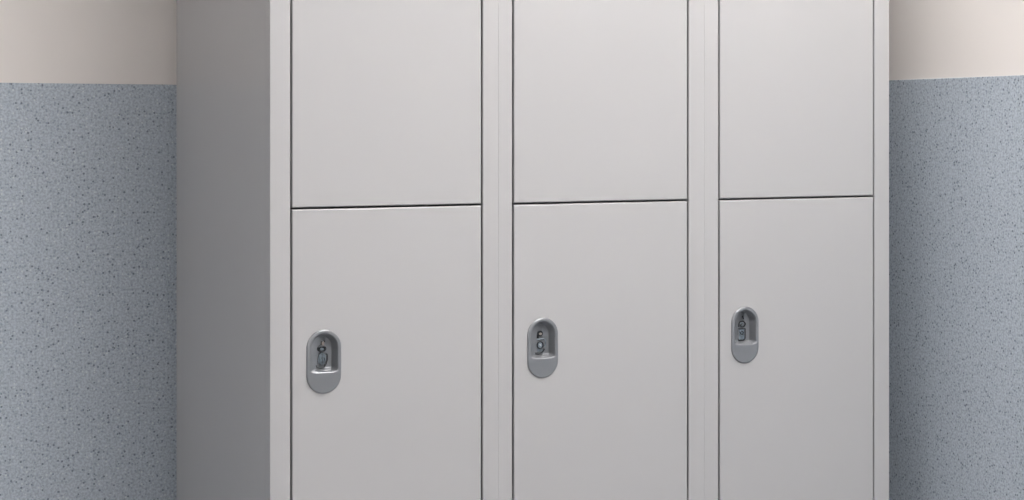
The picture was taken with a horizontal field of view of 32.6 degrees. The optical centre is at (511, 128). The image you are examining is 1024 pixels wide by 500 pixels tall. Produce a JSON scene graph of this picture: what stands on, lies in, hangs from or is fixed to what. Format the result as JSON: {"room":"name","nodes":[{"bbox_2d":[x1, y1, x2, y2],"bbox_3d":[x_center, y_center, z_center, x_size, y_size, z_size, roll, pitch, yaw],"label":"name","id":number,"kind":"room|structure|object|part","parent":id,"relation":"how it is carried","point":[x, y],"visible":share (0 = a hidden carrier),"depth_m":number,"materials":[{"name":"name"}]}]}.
{"room":"changing room","nodes":[
{"label":"changing room","id":0,"kind":"room"},
{"bbox_2d":[0,0,176,84],"bbox_3d":[-1.090,-0.181,3.061,3.875,2.550,0.120,0,0,-27],"label":"wall","id":1,"kind":"structure","parent":0,"point":[42,41],"depth_m":3.16,"materials":[{"name":"beige paint"}]},
{"bbox_2d":[0,83,176,499],"bbox_3d":[-1.064,0.506,3.005,3.632,1.176,0.003,0,0,-27],"label":"wall panel","id":2,"kind":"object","parent":1,"relation":"attached to","point":[88,172],"depth_m":3.15,"materials":[{"name":"plastic"}]},
{"bbox_2d":[889,0,1023,79],"bbox_3d":[1.711,-0.181,1.659,0.120,2.550,4.895,0,0,-27],"label":"wall","id":3,"kind":"structure","parent":0,"point":[929,39],"depth_m":3.28,"materials":[{"name":"beige paint"}]},
{"bbox_2d":[889,75,1023,499],"bbox_3d":[1.630,0.499,1.684,0.003,1.190,4.772,0,0,-27],"label":"wall panel","id":4,"kind":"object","parent":3,"relation":"attached to","point":[956,145],"depth_m":3.27,"materials":[{"name":"plastic"}]},
{"bbox_3d":[0.006,1.144,0.872,3.875,0.100,5.015,0,0,-27],"label":"floor","id":5,"kind":"structure","parent":0,"visible":0},
{"bbox_2d":[177,0,497,499],"bbox_3d":[-0.316,0.184,3.031,0.394,1.820,0.530,0,0,-27],"label":"locker","id":6,"kind":"object","parent":5,"relation":"on","point":[337,160],"visible":1,"depth_m":2.81,"materials":[{"name":"metal"}]},
{"bbox_3d":[-0.297,0.365,2.752,0.058,0.100,0.015,0,0,-27],"label":"lock plate","id":7,"kind":"part","parent":6,"relation":"part of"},
{"bbox_3d":[-0.201,0.558,2.807,0.325,0.864,0.020,0,0,-27],"label":"door","id":8,"kind":"part","parent":6,"relation":"part of","materials":[{"name":"metal"}]},
{"bbox_3d":[-0.201,-0.289,2.807,0.325,0.824,0.020,0,0,-27],"label":"door","id":9,"kind":"part","parent":6,"relation":"part of","materials":[{"name":"metal"}]},
{"bbox_2d":[498,0,703,499],"bbox_3d":[0.040,0.184,3.209,0.401,1.820,0.530,0,0,-27],"label":"locker","id":10,"kind":"object","parent":5,"relation":"on","point":[601,102],"visible":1,"depth_m":2.97,"materials":[{"name":"metal"}]},
{"bbox_3d":[0.049,0.365,2.926,0.058,0.100,0.015,0,0,-27],"label":"lock plate","id":11,"kind":"part","parent":10,"relation":"part of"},
{"bbox_3d":[0.150,0.558,2.982,0.337,0.864,0.020,0,0,-27],"label":"door","id":12,"kind":"part","parent":10,"relation":"part of","materials":[{"name":"metal"}]},
{"bbox_3d":[0.150,-0.289,2.982,0.337,0.824,0.020,0,0,-27],"label":"door","id":13,"kind":"part","parent":10,"relation":"part of","materials":[{"name":"metal"}]},
{"bbox_2d":[704,0,888,499],"bbox_3d":[0.401,0.184,3.390,0.405,1.820,0.530,0,0,-27],"label":"locker","id":14,"kind":"object","parent":5,"relation":"on","point":[796,92],"visible":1,"depth_m":3.15,"materials":[{"name":"metal"}]},
{"bbox_3d":[0.410,0.365,3.107,0.058,0.100,0.015,0,0,-27],"label":"lock plate","id":15,"kind":"part","parent":14,"relation":"part of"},
{"bbox_3d":[0.511,0.558,3.163,0.335,0.864,0.020,0,0,-27],"label":"door","id":16,"kind":"part","parent":14,"relation":"part of","materials":[{"name":"metal"}]},
{"bbox_3d":[0.511,-0.289,3.163,0.335,0.824,0.020,0,0,-27],"label":"door","id":17,"kind":"part","parent":14,"relation":"part of","materials":[{"name":"metal"}]}
]}

